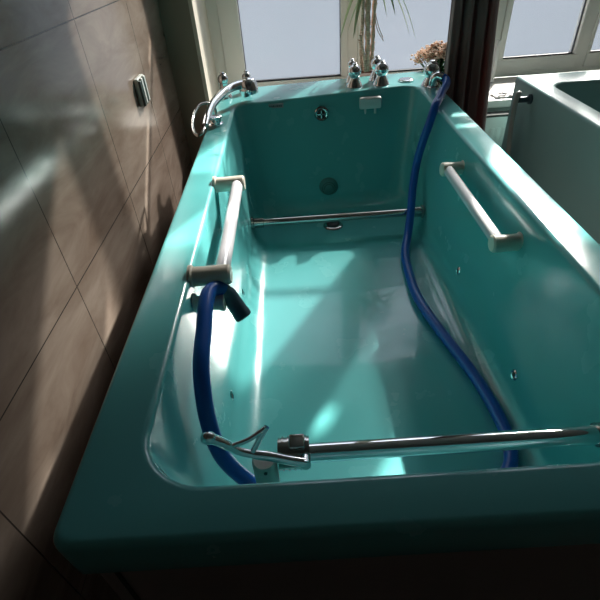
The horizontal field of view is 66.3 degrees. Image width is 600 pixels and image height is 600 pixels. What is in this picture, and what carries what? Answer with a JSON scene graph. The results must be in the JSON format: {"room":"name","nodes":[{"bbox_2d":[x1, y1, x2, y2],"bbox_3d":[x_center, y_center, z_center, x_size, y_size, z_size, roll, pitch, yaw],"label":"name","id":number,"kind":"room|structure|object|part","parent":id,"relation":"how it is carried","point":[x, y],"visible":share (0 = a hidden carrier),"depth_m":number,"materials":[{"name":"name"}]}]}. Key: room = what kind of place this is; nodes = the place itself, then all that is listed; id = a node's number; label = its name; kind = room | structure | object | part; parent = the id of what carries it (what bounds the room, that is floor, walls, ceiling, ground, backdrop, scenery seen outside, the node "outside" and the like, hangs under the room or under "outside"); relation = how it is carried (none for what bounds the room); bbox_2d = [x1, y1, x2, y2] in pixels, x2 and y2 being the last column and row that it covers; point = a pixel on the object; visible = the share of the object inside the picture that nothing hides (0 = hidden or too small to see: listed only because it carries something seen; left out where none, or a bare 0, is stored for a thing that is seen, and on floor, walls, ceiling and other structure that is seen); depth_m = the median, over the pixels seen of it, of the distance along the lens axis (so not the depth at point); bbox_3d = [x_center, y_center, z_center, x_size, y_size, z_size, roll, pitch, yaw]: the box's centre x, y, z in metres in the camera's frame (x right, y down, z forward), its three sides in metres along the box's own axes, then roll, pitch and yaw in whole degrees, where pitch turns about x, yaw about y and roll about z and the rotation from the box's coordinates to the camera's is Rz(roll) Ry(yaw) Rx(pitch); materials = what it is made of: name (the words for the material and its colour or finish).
{"room":"hydrotherapy room","nodes":[
{"label":"hydrotherapy room","id":0,"kind":"room"},
{"bbox_2d":[0,0,192,599],"bbox_3d":[-0.641,-0.310,0.609,0.112,2.720,3.506,-4,39,1],"label":"wall","id":1,"kind":"structure","parent":0,"point":[93,180],"depth_m":1.11,"materials":[{"name":"tile"}]},
{"bbox_2d":[133,74,150,106],"bbox_3d":[-0.589,-0.786,1.720,0.026,0.094,0.090,-4,39,1],"label":"wall bracket","id":2,"kind":"object","parent":1,"relation":"attached to","point":[140,83],"visible":1,"depth_m":1.70,"materials":[{"name":"grey metal"}]},
{"bbox_3d":[-0.593,-0.786,1.720,0.017,0.094,0.090,-4,39,1],"label":"plate","id":3,"kind":"part","parent":2,"relation":"part of","materials":[{"name":"grey metal"}]},
{"bbox_2d":[157,0,592,163],"bbox_3d":[0.725,-1.680,2.176,2.979,2.720,0.566,-4,39,1],"label":"wall","id":4,"kind":"structure","parent":0,"point":[175,14],"depth_m":2.21,"materials":[{"name":"paint"}]},
{"bbox_2d":[188,0,218,105],"bbox_3d":[-0.514,-1.674,2.018,0.018,1.932,0.394,-4,39,1],"label":"trim","id":5,"kind":"structure","parent":4,"relation":"attached to","point":[197,8],"depth_m":2.27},
{"bbox_2d":[205,0,450,89],"bbox_3d":[0.225,-1.928,2.127,1.488,1.764,0.076,-4,39,1],"label":"window","id":6,"kind":"structure","parent":4,"relation":"in","point":[278,42],"depth_m":2.50,"materials":[{"name":"glass"}]},
{"bbox_3d":[0.225,-1.931,2.131,1.488,1.764,0.067,-4,39,1],"label":"frame","id":7,"kind":"part","parent":6,"relation":"part of","materials":[{"name":"paint"}]},
{"bbox_3d":[-0.121,-1.895,2.132,0.678,1.698,0.064,-4,39,1],"label":"sash","id":8,"kind":"part","parent":6,"relation":"part of","materials":[{"name":"paint"}]},
{"bbox_3d":[-0.060,-1.591,2.382,0.533,0.811,0.007,-4,39,1],"label":"frosted pane","id":9,"kind":"part","parent":6,"relation":"part of","materials":[{"name":"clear glass"}]},
{"bbox_3d":[0.593,-1.944,2.123,0.638,1.698,0.064,-4,39,1],"label":"sash","id":10,"kind":"part","parent":6,"relation":"part of","materials":[{"name":"paint"}]},
{"bbox_3d":[0.624,-1.637,2.372,0.578,0.811,0.007,-4,39,1],"label":"frosted pane","id":11,"kind":"part","parent":6,"relation":"part of","materials":[{"name":"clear glass"}]},
{"bbox_2d":[487,76,517,107],"bbox_3d":[1.265,-1.143,2.488,1.310,0.036,0.426,-4,39,1],"label":"trim","id":12,"kind":"structure","parent":4,"relation":"on","point":[502,84],"depth_m":2.45,"materials":[{"name":"white"}]},
{"bbox_2d":[410,40,446,86],"bbox_3d":[0.682,-1.144,2.300,0.246,0.273,0.190,-15,40,-13],"label":"flowers","id":13,"kind":"object","parent":12,"relation":"on","point":[436,51],"visible":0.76,"depth_m":2.22,"materials":[{"name":"brown plant"}]},
{"bbox_3d":[0.682,-1.171,2.272,0.199,0.173,0.124,-4,39,1],"label":"stem","id":14,"kind":"part","parent":13,"relation":"part of","materials":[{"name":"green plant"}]},
{"bbox_2d":[490,39,500,82],"bbox_3d":[1.064,-1.303,2.510,0.017,0.209,0.034,-4,39,1],"label":"stay","id":15,"kind":"object","parent":12,"relation":"on","point":[498,42],"visible":0.82,"depth_m":2.49,"materials":[{"name":"white plastic"}]},
{"bbox_2d":[490,92,512,98],"bbox_3d":[1.048,-1.058,2.364,0.114,0.011,0.089,-4,39,1],"label":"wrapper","id":16,"kind":"object","parent":12,"relation":"on","point":[502,94],"visible":0.88,"depth_m":2.37,"materials":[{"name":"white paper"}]},
{"bbox_2d":[494,0,599,77],"bbox_3d":[1.425,-2.009,2.111,0.850,1.764,0.076,-4,39,1],"label":"window","id":17,"kind":"structure","parent":4,"relation":"in","point":[537,37],"depth_m":2.54,"materials":[{"name":"paint"}]},
{"bbox_3d":[1.311,-1.722,2.332,0.393,0.859,0.007,-4,39,1],"label":"frosted pane","id":18,"kind":"part","parent":17,"relation":"part of","materials":[{"name":"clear glass"}]},
{"bbox_3d":[1.677,-2.017,2.107,0.232,1.698,0.064,-4,39,1],"label":"sash","id":19,"kind":"part","parent":17,"relation":"part of","materials":[{"name":"paint"}]},
{"bbox_3d":[1.699,-1.748,2.326,0.197,0.859,0.007,-4,39,1],"label":"frosted pane","id":20,"kind":"part","parent":17,"relation":"part of","materials":[{"name":"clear glass"}]},
{"bbox_3d":[0.075,-1.062,2.505,1.075,0.036,0.426,-4,39,1],"label":"trim","id":21,"kind":"structure","parent":4,"relation":"on","visible":0},
{"bbox_2d":[340,0,414,76],"bbox_3d":[0.346,-1.440,2.158,0.458,0.951,0.319,-15,40,-12],"label":"potted plant","id":22,"kind":"object","parent":21,"relation":"on","point":[366,57],"visible":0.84,"depth_m":2.23,"materials":[{"name":"green plant"}]},
{"bbox_3d":[0.867,0.526,1.684,2.979,0.112,4.267,-4,39,1],"label":"floor","id":23,"kind":"structure","parent":0,"visible":0},
{"bbox_2d":[53,55,599,599],"bbox_3d":[0.171,-0.094,1.630,0.981,1.004,2.145,-4,39,1],"label":"bathtub","id":24,"kind":"object","parent":23,"relation":"on","point":[334,343],"visible":0.88,"depth_m":1.08,"materials":[{"name":"teal"}]},
{"bbox_2d":[186,264,232,287],"bbox_3d":[-0.195,-0.053,0.998,0.091,0.052,0.052,-4,39,1],"label":"socket","id":25,"kind":"object","parent":24,"relation":"attached to","point":[197,276],"depth_m":0.98,"materials":[{"name":"beige plastic"}]},
{"bbox_2d":[191,77,257,136],"bbox_3d":[-0.318,-0.782,1.825,0.134,0.097,0.487,12,42,19],"label":"shower","id":26,"kind":"object","parent":24,"relation":"on","point":[248,86],"visible":1,"depth_m":1.81,"materials":[{"name":"silver metal"}]},
{"bbox_3d":[-0.311,-0.791,1.832,0.071,0.084,0.392,10,41,18],"label":"handle","id":27,"kind":"part","parent":26,"relation":"part of","materials":[{"name":"silver metal"}]},
{"bbox_2d":[218,71,232,98],"bbox_3d":[-0.336,-0.950,2.026,0.062,0.105,0.062,-4,39,1],"label":"tap","id":28,"kind":"object","parent":24,"relation":"on","point":[222,78],"depth_m":2.00,"materials":[{"name":"silver metal"}]},
{"bbox_2d":[212,175,245,192],"bbox_3d":[-0.209,-0.344,1.360,0.091,0.052,0.052,-4,39,1],"label":"socket","id":29,"kind":"object","parent":24,"relation":"attached to","point":[219,184],"depth_m":1.34,"materials":[{"name":"beige plastic"}]},
{"bbox_3d":[-0.178,-0.200,1.179,0.034,0.034,0.465,-4,39,1],"label":"grab rail","id":30,"kind":"part","parent":24,"relation":"part of","materials":[{"name":"white"}]},
{"bbox_2d":[242,70,250,78],"bbox_3d":[-0.243,-1.002,2.095,0.055,0.088,0.055,-4,39,1],"label":"tap","id":31,"kind":"object","parent":24,"relation":"on","point":[245,74],"depth_m":2.07,"materials":[{"name":"silver metal"}]},
{"bbox_2d":[251,205,423,229],"bbox_3d":[0.153,-0.340,1.888,0.703,0.054,0.054,-4,39,1],"label":"support bar","id":32,"kind":"object","parent":24,"relation":"attached to","point":[419,211],"visible":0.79,"depth_m":1.88,"materials":[{"name":"silver metal"}]},
{"bbox_2d":[251,217,263,229],"bbox_3d":[-0.173,-0.318,1.893,0.049,0.054,0.054,-4,39,1],"label":"socket","id":33,"kind":"object","parent":32,"relation":"attached to","point":[256,222],"depth_m":1.87,"materials":[{"name":"silver metal"}]},
{"bbox_2d":[414,205,423,217],"bbox_3d":[0.479,-0.362,1.883,0.049,0.054,0.054,-4,39,1],"label":"socket","id":34,"kind":"object","parent":32,"relation":"attached to","point":[419,211],"depth_m":1.86,"materials":[{"name":"silver metal"}]},
{"bbox_3d":[0.172,-0.047,1.669,0.941,0.749,2.113,-4,39,1],"label":"panel","id":35,"kind":"part","parent":24,"relation":"part of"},
{"bbox_2d":[346,58,354,82],"bbox_3d":[0.239,-1.053,2.103,0.057,0.098,0.057,-4,39,1],"label":"tap","id":36,"kind":"object","parent":24,"relation":"on","point":[351,61],"depth_m":2.08,"materials":[{"name":"silver metal"}]},
{"bbox_2d":[347,62,361,87],"bbox_3d":[0.243,-1.000,2.038,0.072,0.097,0.072,-4,39,1],"label":"tap","id":37,"kind":"object","parent":24,"relation":"on","point":[354,71],"depth_m":2.03,"materials":[{"name":"silver metal"}]},
{"bbox_2d":[193,74,518,483],"bbox_3d":[0.211,-0.236,1.472,0.704,0.501,1.705,1,39,7],"label":"shower hose","id":38,"kind":"object","parent":24,"relation":"in","point":[225,460],"visible":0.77,"depth_m":1.02,"materials":[{"name":"blue rubber"}]},
{"bbox_2d":[369,55,381,81],"bbox_3d":[0.350,-1.062,2.100,0.068,0.102,0.068,-4,39,1],"label":"tap","id":39,"kind":"object","parent":24,"relation":"on","point":[376,60],"depth_m":2.08,"materials":[{"name":"silver metal"}]},
{"bbox_2d":[373,60,388,85],"bbox_3d":[0.362,-1.009,2.035,0.074,0.099,0.074,-4,39,1],"label":"tap","id":40,"kind":"object","parent":24,"relation":"on","point":[381,69],"depth_m":2.02,"materials":[{"name":"silver metal"}]},
{"bbox_2d":[200,422,599,482],"bbox_3d":[0.209,0.326,0.845,0.714,0.384,0.091,-4,39,1],"label":"support bar","id":41,"kind":"object","parent":24,"relation":"attached to","point":[294,451],"visible":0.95,"depth_m":0.80,"materials":[{"name":"silver metal"}]},
{"bbox_3d":[-0.070,0.244,0.757,0.172,0.114,0.034,-4,39,1],"label":"clamp lever","id":42,"kind":"part","parent":41,"relation":"part of","materials":[{"name":"silver metal"}]},
{"bbox_3d":[-0.053,0.385,0.877,0.084,0.285,0.084,-4,39,1],"label":"post","id":43,"kind":"part","parent":41,"relation":"part of","materials":[{"name":"silver metal"}]},
{"bbox_2d":[590,422,599,446],"bbox_3d":[0.540,0.236,0.807,0.039,0.056,0.056,-4,39,1],"label":"socket","id":44,"kind":"object","parent":41,"relation":"attached to","point":[595,426],"depth_m":0.80,"materials":[{"name":"silver metal"}]},
{"bbox_2d":[421,60,439,86],"bbox_3d":[0.568,-0.981,1.980,0.079,0.100,0.079,-4,39,1],"label":"tap","id":45,"kind":"object","parent":24,"relation":"on","point":[431,67],"depth_m":1.95,"materials":[{"name":"silver metal"}]},
{"bbox_2d":[427,72,444,88],"bbox_3d":[0.577,-0.935,1.950,0.067,0.065,0.046,14,42,21],"label":"outlet","id":46,"kind":"object","parent":24,"relation":"attached to","point":[433,78],"depth_m":1.95,"materials":[{"name":"silver metal"}]},
{"bbox_2d":[439,160,464,176],"bbox_3d":[0.503,-0.432,1.512,0.077,0.052,0.052,-4,39,1],"label":"socket","id":47,"kind":"object","parent":24,"relation":"attached to","point":[459,166],"depth_m":1.49,"materials":[{"name":"beige plastic"}]},
{"bbox_3d":[0.493,-0.287,1.332,0.034,0.034,0.462,-4,39,1],"label":"grab rail","id":48,"kind":"part","parent":24,"relation":"part of","materials":[{"name":"white"}]},
{"bbox_2d":[488,232,523,252],"bbox_3d":[0.518,-0.143,1.152,0.077,0.052,0.052,-4,39,1],"label":"socket","id":49,"kind":"object","parent":24,"relation":"attached to","point":[497,242],"depth_m":1.14,"materials":[{"name":"beige plastic"}]},
{"bbox_2d":[444,0,499,131],"bbox_3d":[0.758,-1.345,1.837,0.258,2.563,0.072,-4,39,1],"label":"curtain","id":50,"kind":"object","parent":23,"relation":"on","point":[472,23],"visible":0.36,"depth_m":2.03,"materials":[{"name":"red fabric"}]},
{"bbox_2d":[485,110,508,146],"bbox_3d":[1.251,-0.707,2.541,1.176,0.686,0.114,-4,39,1],"label":"radiator","id":51,"kind":"object","parent":23,"relation":"on","point":[496,121],"visible":0.03,"depth_m":2.32,"materials":[{"name":"metal"}]},
{"bbox_2d":[486,110,508,117],"bbox_3d":[1.231,-0.951,2.307,1.176,0.011,0.056,-4,39,1],"label":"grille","id":52,"kind":"object","parent":51,"relation":"attached to","point":[497,114],"depth_m":2.30,"materials":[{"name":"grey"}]},
{"bbox_2d":[501,70,599,244],"bbox_3d":[1.442,-0.091,1.583,0.986,0.898,1.876,-4,39,1],"label":"bathtub","id":53,"kind":"object","parent":23,"relation":"on","point":[556,136],"visible":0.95,"depth_m":1.77,"materials":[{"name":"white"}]},
{"bbox_2d":[506,91,521,155],"bbox_3d":[0.942,-0.483,2.125,0.046,0.877,0.185,-6,39,-2],"label":"shower hose","id":54,"kind":"object","parent":53,"relation":"hanging from","point":[518,94],"visible":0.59,"depth_m":1.95,"materials":[{"name":"grey rubber"}]}
]}

